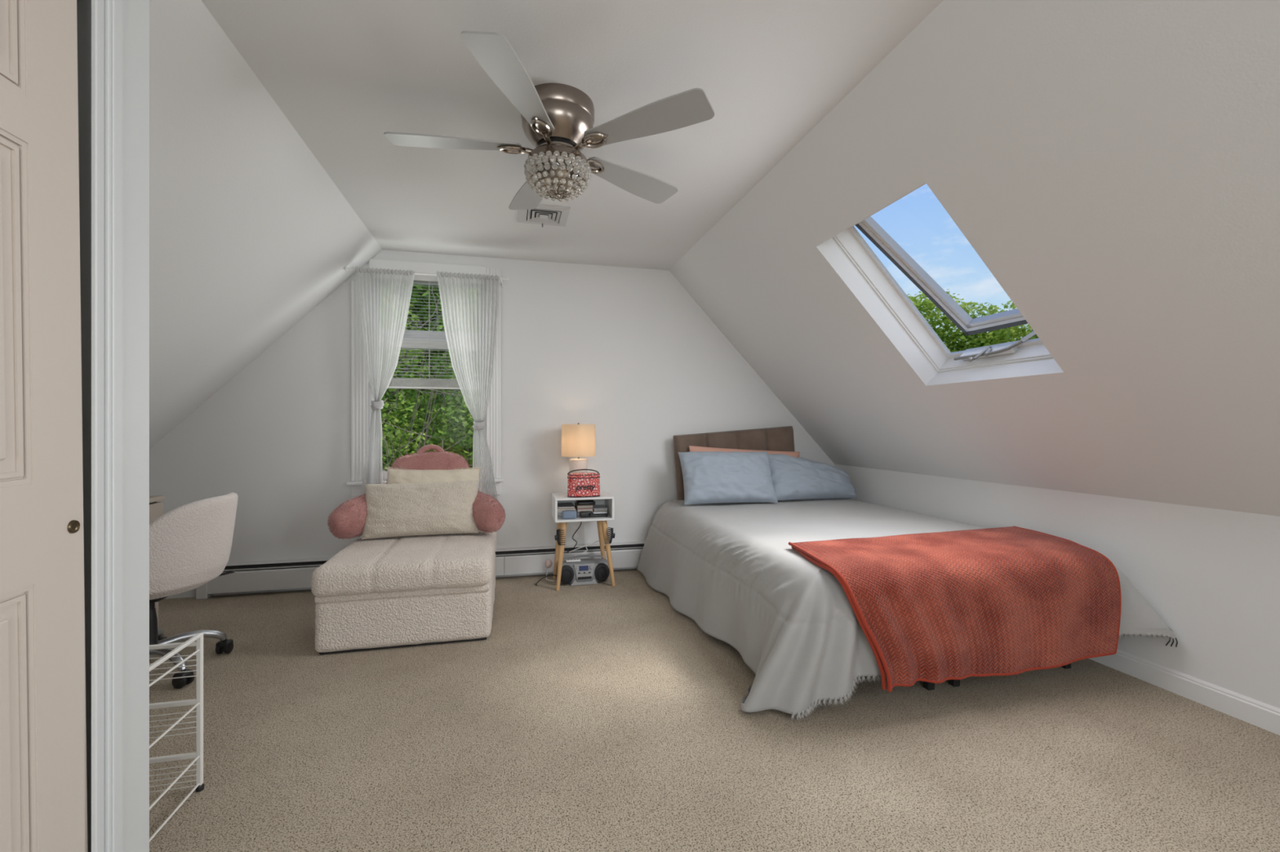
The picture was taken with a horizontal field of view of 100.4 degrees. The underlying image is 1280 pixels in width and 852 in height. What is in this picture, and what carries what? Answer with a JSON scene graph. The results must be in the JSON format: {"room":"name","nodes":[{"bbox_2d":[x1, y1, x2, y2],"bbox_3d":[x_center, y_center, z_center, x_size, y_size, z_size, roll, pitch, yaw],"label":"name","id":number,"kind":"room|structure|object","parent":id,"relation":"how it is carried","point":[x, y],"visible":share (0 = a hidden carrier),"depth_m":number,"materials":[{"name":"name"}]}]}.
{"room":"bedroom","nodes":[
{"label":"bedroom","id":0,"kind":"room"},
{"bbox_2d":[76,0,149,851],"bbox_3d":[-1.510,-0.060,-0.943,1.740,2.320,4.080,0,0,-14],"label":"wall","id":1,"kind":"structure","parent":0,"point":[135,13],"depth_m":1.19,"materials":[{"name":"white paint"}]},
{"bbox_2d":[0,0,87,851],"bbox_3d":[-1.029,0.082,0.672,0.040,2.033,0.822,0,0,-14],"label":"door","id":2,"kind":"structure","parent":1,"relation":"in","point":[43,792],"depth_m":0.96,"materials":[{"name":"beige paint"}]},
{"bbox_2d":[91,0,122,851],"bbox_3d":[-1.104,0.040,1.105,0.015,2.120,0.068,0,0,-14],"label":"trim","id":3,"kind":"structure","parent":1,"relation":"attached to","point":[106,15],"depth_m":1.10,"materials":[{"name":"white wood"}]},
{"bbox_2d":[149,0,382,449],"bbox_3d":[-1.829,-0.364,0.282,1.698,1.712,6.610,0,0,-14],"label":"wall","id":4,"kind":"structure","parent":0,"point":[249,233],"depth_m":2.38,"materials":[{"name":"white paint"}]},
{"bbox_2d":[149,249,834,599],"bbox_3d":[-0.892,-0.060,3.910,5.230,2.320,0.001,0,0,-14],"label":"wall","id":5,"kind":"structure","parent":0,"point":[629,353],"depth_m":3.93,"materials":[{"name":"white paint"}]},
{"bbox_2d":[195,541,644,599],"bbox_3d":[-0.595,0.995,3.946,4.577,0.210,0.070,0,0,-14],"label":"baseboard heater","id":6,"kind":"object","parent":5,"relation":"attached to","point":[273,575],"visible":0.37,"depth_m":3.54,"materials":[{"name":"white metal"}]},
{"bbox_2d":[346,258,503,499],"bbox_3d":[-1.499,-0.326,3.796,1.025,1.648,0.195,0,0,-14],"label":"window","id":7,"kind":"structure","parent":5,"relation":"in","point":[359,377],"depth_m":3.71,"materials":[{"name":"white paint"}]},
{"bbox_2d":[387,274,460,389],"bbox_3d":[-1.492,-0.665,3.783,0.753,0.806,0.033,0,0,-14],"label":"window blind","id":8,"kind":"object","parent":7,"relation":"attached to","point":[428,384],"visible":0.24,"depth_m":3.77,"materials":[{"name":"white paint"}]},
{"bbox_2d":[344,267,509,287],"bbox_3d":[-1.439,-1.024,3.678,1.044,0.034,0.191,0,0,-14],"label":"curtain rod","id":9,"kind":"object","parent":5,"relation":"attached to","point":[502,285],"visible":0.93,"depth_m":3.59,"materials":[{"name":"white paint"}]},
{"bbox_2d":[355,266,414,537],"bbox_3d":[-1.686,-0.152,3.535,0.361,1.783,0.071,0,0,-19],"label":"curtain","id":10,"kind":"object","parent":9,"relation":"hanging from","point":[384,295],"visible":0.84,"depth_m":3.52,"materials":[{"name":"white fabric"}]},
{"bbox_2d":[436,271,502,527],"bbox_3d":[-1.166,-0.174,3.652,0.425,1.747,0.072,0,0,-17],"label":"curtain","id":11,"kind":"object","parent":9,"relation":"hanging from","point":[468,302],"visible":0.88,"depth_m":3.67,"materials":[{"name":"white fabric"}]},
{"bbox_2d":[200,0,943,270],"bbox_3d":[0.001,-1.220,0.726,2.067,0.001,6.610,0,0,-14],"label":"ceiling","id":12,"kind":"structure","parent":0,"point":[344,74],"depth_m":1.95,"materials":[{"name":"white paint"}]},
{"bbox_2d":[519,204,569,227],"bbox_3d":[-0.555,-1.205,3.076,0.274,0.030,0.274,0,0,-14],"label":"ceiling vent","id":13,"kind":"object","parent":12,"relation":"in","point":[546,215],"visible":0.95,"depth_m":3.07,"materials":[{"name":"white metal"}]},
{"bbox_2d":[383,31,714,209],"bbox_3d":[-0.344,-1.048,2.042,1.176,0.345,1.192,0,0,-14],"label":"ceiling fan","id":14,"kind":"object","parent":12,"relation":"hanging from","point":[557,119],"visible":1,"depth_m":1.92,"materials":[{"name":"silver metal"}]},
{"bbox_2d":[149,568,1279,851],"bbox_3d":[-0.113,1.100,0.698,5.230,0.001,6.610,0,0,-14],"label":"floor","id":15,"kind":"structure","parent":0,"point":[601,717],"depth_m":1.82,"materials":[{"name":"beige carpet"}]},
{"bbox_2d":[149,495,165,628],"bbox_3d":[-2.716,0.738,2.284,0.598,0.724,1.120,0,0,-14],"label":"desk","id":16,"kind":"object","parent":15,"relation":"on","point":[156,508],"visible":0.06,"depth_m":2.83,"materials":[{"name":"beige laminate"}]},
{"bbox_2d":[149,633,204,841],"bbox_3d":[-1.506,0.863,1.387,0.469,0.474,0.377,0,0,-14],"label":"wire rack","id":17,"kind":"object","parent":15,"relation":"on","point":[197,755],"visible":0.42,"depth_m":1.59,"materials":[{"name":"white metal"}]},
{"bbox_2d":[149,492,238,688],"bbox_3d":[-2.182,0.705,2.360,0.664,0.788,0.611,0,0,-14],"label":"office chair","id":18,"kind":"object","parent":15,"relation":"on","point":[190,544],"visible":0.52,"depth_m":2.27,"materials":[{"name":"beige fabric"}]},
{"bbox_2d":[311,529,496,654],"bbox_3d":[-1.260,0.879,3.055,0.832,0.441,0.975,0,0,-14],"label":"ottoman","id":19,"kind":"object","parent":15,"relation":"on","point":[377,593],"visible":0.92,"depth_m":2.64,"materials":[{"name":"beige fabric"}]},
{"bbox_2d":[327,493,367,539],"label":"pillow","id":20,"kind":"object","parent":19,"relation":"on","point":[346,519],"depth_m":3.04,"materials":[{"name":"pink fabric"}]},
{"bbox_2d":[311,529,496,597],"bbox_3d":[-1.260,0.739,3.055,0.832,0.160,0.975,0,0,-14],"label":"seat cushion","id":21,"kind":"object","parent":19,"relation":"on","point":[443,563],"depth_m":2.65,"materials":[{"name":"beige fabric"}]},
{"bbox_2d":[361,480,478,539],"bbox_3d":[-1.311,0.499,3.214,0.657,0.317,0.216,0,0,-14],"label":"throw cushion","id":22,"kind":"object","parent":19,"relation":"on","point":[406,509],"visible":0.99,"depth_m":3.15,"materials":[{"name":"beige fabric"}]},
{"bbox_2d":[390,444,470,470],"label":"pillow","id":23,"kind":"object","parent":19,"relation":"on","point":[441,460],"depth_m":3.37,"materials":[{"name":"pink fabric"}]},
{"bbox_2d":[381,466,484,493],"bbox_3d":[-1.287,0.455,3.312,0.614,0.415,0.203,0,0,-14],"label":"throw cushion","id":24,"kind":"object","parent":19,"relation":"on","point":[400,476],"visible":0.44,"depth_m":3.30,"materials":[{"name":"beige fabric"}]},
{"bbox_2d":[471,490,506,533],"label":"pillow","id":25,"kind":"object","parent":19,"relation":"on","point":[489,515],"depth_m":3.22,"materials":[{"name":"pink fabric"}]},
{"bbox_2d":[535,574,556,586],"bbox_3d":[-0.654,1.073,3.733,0.175,0.053,0.042,0,0,-37],"label":"cable","id":26,"kind":"object","parent":15,"relation":"on","point":[548,575],"visible":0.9,"depth_m":3.74,"materials":[{"name":"black plastic"}]},
{"bbox_2d":[545,559,554,581],"bbox_3d":[-0.649,1.033,3.824,0.053,0.129,0.146,0,0,-17],"label":"plug adapter","id":27,"kind":"object","parent":15,"relation":"on","point":[548,562],"visible":0.98,"depth_m":3.86,"materials":[{"name":"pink plastic"}]},
{"bbox_2d":[551,491,615,591],"bbox_3d":[-0.399,0.792,3.741,0.414,0.620,0.310,0,0,-14],"label":"nightstand","id":28,"kind":"object","parent":15,"relation":"on","point":[606,499],"visible":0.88,"depth_m":3.66,"materials":[{"name":"white laminate"}]},
{"bbox_2d":[554,528,565,546],"bbox_3d":[-0.534,0.744,3.572,0.075,0.106,0.058,0,0,-14],"label":"claw clip","id":29,"kind":"object","parent":28,"relation":"attached to","point":[557,536],"visible":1,"depth_m":3.55,"materials":[{"name":"black plastic"}]},
{"bbox_2d":[561,510,577,519],"bbox_3d":[-0.478,0.599,3.608,0.100,0.058,0.045,0,0,-14],"label":"speaker","id":30,"kind":"object","parent":28,"relation":"on","point":[567,514],"visible":1,"depth_m":3.59},
{"bbox_2d":[567,521,582,551],"bbox_3d":[-0.480,0.699,3.899,0.107,0.438,0.012,0,0,-14],"label":"cable","id":31,"kind":"object","parent":28,"relation":"hanging from","point":[581,522],"visible":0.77,"depth_m":3.90,"materials":[{"name":"black plastic"}]},
{"bbox_2d":[561,422,595,473],"bbox_3d":[-0.437,0.229,3.789,0.242,0.505,0.242,0,0,-14],"label":"table lamp","id":32,"kind":"object","parent":28,"relation":"on","point":[578,440],"visible":0.85,"depth_m":3.69,"materials":[{"name":"beige fabric"}]},
{"bbox_2d":[573,521,587,555],"bbox_3d":[-0.422,0.713,3.847,0.047,0.427,0.131,0,0,25],"label":"cable","id":33,"kind":"object","parent":28,"relation":"hanging from","point":[584,522],"visible":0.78,"depth_m":3.90,"materials":[{"name":"white plastic"}]},
{"bbox_2d":[551,514,614,523],"bbox_3d":[-0.406,0.635,3.740,0.400,0.015,0.310,0,0,-14],"label":"shelf","id":34,"kind":"object","parent":28,"relation":"attached to","point":[611,517],"depth_m":3.62,"materials":[{"name":"white laminate"}]},
{"bbox_2d":[567,469,599,497],"bbox_3d":[-0.386,0.388,3.657,0.227,0.184,0.131,0,0,-14],"label":"case","id":35,"kind":"object","parent":28,"relation":"on","point":[579,484],"visible":1,"depth_m":3.60,"materials":[{"name":"red plastic"}]},
{"bbox_2d":[579,511,608,518],"bbox_3d":[-0.318,0.608,3.683,0.193,0.040,0.052,0,0,-14],"label":"iron","id":36,"kind":"object","parent":28,"relation":"on","point":[583,514],"visible":1,"depth_m":3.66,"materials":[{"name":"black plastic"}]},
{"bbox_2d":[592,504,607,511],"bbox_3d":[-0.295,0.602,3.818,0.097,0.052,0.160,0,0,-14],"label":"notebook","id":37,"kind":"object","parent":28,"relation":"on","point":[601,507],"visible":0.48,"depth_m":3.75,"materials":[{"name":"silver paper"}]},
{"bbox_2d":[604,527,615,543],"bbox_3d":[-0.209,0.750,3.651,0.076,0.106,0.058,0,0,-14],"label":"claw clip","id":38,"kind":"object","parent":28,"relation":"attached to","point":[611,535],"visible":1,"depth_m":3.63,"materials":[{"name":"black plastic"}]},
{"bbox_3d":[-0.400,0.614,3.793,0.110,0.028,0.160,0,0,-14],"label":"book","id":39,"kind":"object","parent":28,"relation":"on","visible":0},
{"bbox_2d":[574,506,593,512],"bbox_3d":[-0.400,0.587,3.792,0.110,0.024,0.160,0,0,-14],"label":"book","id":40,"kind":"object","parent":39,"relation":"on","point":[578,510],"visible":0.52,"depth_m":3.72,"materials":[{"name":"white paper"}]},
{"bbox_2d":[574,502,593,508],"bbox_3d":[-0.400,0.563,3.792,0.110,0.022,0.160,0,0,-14],"label":"book","id":41,"kind":"object","parent":40,"relation":"on","point":[576,505],"visible":0.67,"depth_m":3.72,"materials":[{"name":"beige paper"}]},
{"bbox_2d":[576,499,595,505],"bbox_3d":[-0.385,0.540,3.781,0.117,0.022,0.150,0,0,-14],"label":"glasses case","id":42,"kind":"object","parent":41,"relation":"on","point":[584,502],"visible":0.84,"depth_m":3.72,"materials":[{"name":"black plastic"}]},
{"bbox_3d":[-0.523,0.623,3.742,0.132,0.010,0.200,0,0,-14],"label":"magazine","id":43,"kind":"object","parent":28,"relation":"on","visible":0},
{"bbox_3d":[-0.525,0.611,3.744,0.123,0.012,0.196,0,0,-14],"label":"magazine","id":44,"kind":"object","parent":43,"relation":"on","visible":0},
{"bbox_3d":[-0.528,0.599,3.741,0.120,0.010,0.200,0,0,-14],"label":"magazine","id":45,"kind":"object","parent":44,"relation":"on","visible":0},
{"bbox_3d":[-0.522,0.586,3.745,0.129,0.014,0.196,0,0,-14],"label":"magazine","id":46,"kind":"object","parent":45,"relation":"on","visible":0},
{"bbox_2d":[557,507,575,511],"bbox_3d":[-0.526,0.572,3.741,0.126,0.012,0.200,0,0,-14],"label":"magazine","id":47,"kind":"object","parent":46,"relation":"on","point":[559,509],"visible":0.19,"depth_m":3.64,"materials":[{"name":"beige paper"}]},
{"bbox_2d":[557,502,574,509],"bbox_3d":[-0.527,0.558,3.743,0.117,0.013,0.196,0,0,-14],"label":"magazine","id":48,"kind":"object","parent":47,"relation":"on","point":[560,505],"visible":0.79,"depth_m":3.70,"materials":[{"name":"grey paper"}]},
{"bbox_2d":[557,555,609,586],"bbox_3d":[-0.402,1.010,3.759,0.356,0.177,0.179,0,0,-14],"label":"boombox","id":49,"kind":"object","parent":15,"relation":"on","point":[588,571],"depth_m":3.69,"materials":[{"name":"grey plastic"}]},
{"bbox_2d":[560,564,573,583],"bbox_3d":[-0.506,1.022,3.665,0.110,0.127,0.020,0,0,-14],"label":"speaker grille","id":50,"kind":"object","parent":49,"relation":"attached to","point":[567,571],"depth_m":3.66,"materials":[{"name":"black plastic"}]},
{"bbox_2d":[568,540,599,552],"bbox_3d":[-0.377,0.873,3.908,0.296,0.080,0.011,0,0,-23],"label":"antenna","id":51,"kind":"object","parent":49,"relation":"attached to","point":[597,540],"visible":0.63,"depth_m":3.89,"materials":[{"name":"silver metal"}]},
{"bbox_2d":[594,563,609,581],"bbox_3d":[-0.267,1.022,3.723,0.110,0.127,0.020,0,0,-14],"label":"speaker grille","id":52,"kind":"object","parent":49,"relation":"attached to","point":[602,571],"depth_m":3.71,"materials":[{"name":"black plastic"}]},
{"bbox_2d":[923,663,1071,690],"bbox_3d":[1.122,0.848,3.192,1.485,0.505,2.005,0,0,-14],"label":"bed","id":53,"kind":"object","parent":15,"relation":"on","point":[928,686],"visible":0.08,"depth_m":2.25,"materials":[{"name":"grey"}]},
{"bbox_2d":[673,426,795,500],"bbox_3d":[0.771,0.528,4.182,1.053,1.057,0.085,0,0,-14],"label":"headboard","id":54,"kind":"object","parent":53,"relation":"attached to","point":[777,438],"visible":0.2,"depth_m":4.14,"materials":[{"name":"brown fabric"}]},
{"bbox_2d":[637,498,1177,719],"bbox_3d":[1.069,0.826,3.067,1.819,0.543,2.270,0,0,-14],"label":"comforter","id":55,"kind":"object","parent":53,"relation":"on","point":[732,569],"visible":0.46,"depth_m":2.45,"materials":[{"name":"grey fabric"}]},
{"bbox_2d":[678,451,777,505],"bbox_3d":[0.632,0.369,3.847,0.692,0.371,0.285,0,0,-9],"label":"bed pillow","id":56,"kind":"object","parent":55,"relation":"on","point":[716,477],"visible":1,"depth_m":3.76,"materials":[{"name":"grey fabric"}]},
{"bbox_2d":[688,445,799,457],"bbox_3d":[0.813,0.361,4.081,0.936,0.427,0.175,0,0,-10],"label":"bed pillow","id":57,"kind":"object","parent":55,"relation":"on","point":[794,454],"visible":0.06,"depth_m":4.06,"materials":[{"name":"orange fabric"}]},
{"bbox_2d":[768,453,857,501],"bbox_3d":[1.278,0.385,4.065,0.733,0.349,0.308,0,0,-14],"label":"bed pillow","id":58,"kind":"object","parent":55,"relation":"on","point":[793,478],"visible":0.94,"depth_m":3.97,"materials":[{"name":"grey fabric"}]},
{"bbox_2d":[788,526,1121,692],"bbox_3d":[1.366,0.762,2.375,1.416,0.469,0.578,0,0,-14],"label":"throw blanket","id":59,"kind":"object","parent":55,"relation":"on","point":[933,607],"visible":1,"depth_m":2.13,"materials":[{"name":"red fabric"}]},
{"bbox_2d":[668,0,1279,516],"bbox_3d":[1.717,-0.449,1.142,1.465,1.543,6.610,0,0,-14],"label":"wall","id":60,"kind":"structure","parent":0,"point":[1113,166],"depth_m":1.81,"materials":[{"name":"white paint"}]},
{"bbox_2d":[816,182,1063,386],"bbox_3d":[1.426,-0.676,2.451,0.927,0.928,0.780,0,0,-14],"label":"window","id":61,"kind":"structure","parent":60,"relation":"in","point":[847,252],"depth_m":2.74,"materials":[{"name":"white paint"}]},
{"bbox_2d":[834,464,1279,708],"bbox_3d":[2.429,0.712,1.314,0.001,0.777,6.610,0,0,-14],"label":"wall","id":62,"kind":"structure","parent":0,"point":[1211,575],"depth_m":2.21,"materials":[{"name":"white paint"}]},
{"bbox_2d":[1088,648,1279,735],"bbox_3d":[2.431,1.055,1.274,0.014,0.090,6.530,0,0,-14],"label":"baseboard","id":63,"kind":"structure","parent":62,"relation":"attached to","point":[1266,717],"depth_m":2.12,"materials":[{"name":"white paint"}]},
{"label":"outside","id":64,"kind":"structure","parent":0,"visible":0},
{"label":"ground","id":65,"kind":"structure","parent":64,"visible":0},
{"bbox_2d":[381,284,445,471],"bbox_3d":[-3.570,0.149,6.820,2.333,7.706,1.425,0,0,-9],"label":"bush","id":66,"kind":"object","parent":65,"relation":"on","point":[422,312],"visible":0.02,"depth_m":6.80,"materials":[{"name":"green plant"}]},
{"bbox_2d":[380,285,473,471],"bbox_3d":[-2.550,1.177,4.973,2.534,5.650,2.219,0,0,23],"label":"trees","id":67,"kind":"object","parent":65,"relation":"on","point":[386,445],"visible":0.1,"depth_m":5.42,"materials":[{"name":"green plant"}]},
{"bbox_2d":[382,284,474,466],"bbox_3d":[-2.364,0.108,7.291,2.411,7.787,1.536,0,0,-4],"label":"bush","id":68,"kind":"object","parent":65,"relation":"on","point":[433,303],"visible":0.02,"depth_m":6.89,"materials":[{"name":"green plant"}]},
{"bbox_2d":[392,302,473,469],"bbox_3d":[-1.434,0.999,6.033,2.253,6.005,1.606,0,0,-42],"label":"bush","id":69,"kind":"object","parent":65,"relation":"on","point":[449,398],"visible":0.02,"depth_m":5.70,"materials":[{"name":"green plant"}]},
{"bbox_2d":[907,288,1002,352],"bbox_3d":[5.916,0.501,11.113,3.512,7.042,3.354,0,0,-32],"label":"leafy tree","id":70,"kind":"object","parent":65,"relation":"on","point":[943,335],"visible":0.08,"depth_m":10.41,"materials":[{"name":"green plant"}]},
{"bbox_2d":[946,300,1038,351],"bbox_3d":[7.264,0.721,10.589,3.529,6.636,3.000,0,0,-14],"label":"leafy tree","id":71,"kind":"object","parent":65,"relation":"on","point":[1004,335],"visible":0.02,"depth_m":10.19,"materials":[{"name":"green plant"}]},
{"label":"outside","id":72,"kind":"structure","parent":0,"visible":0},
{"bbox_2d":[381,285,474,463],"bbox_3d":[-7.612,-0.471,9.113,17.500,9.346,4.700,0,0,-14],"label":"hillside","id":73,"kind":"structure","parent":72,"point":[433,364],"depth_m":10.19,"materials":[{"name":"green plant"}]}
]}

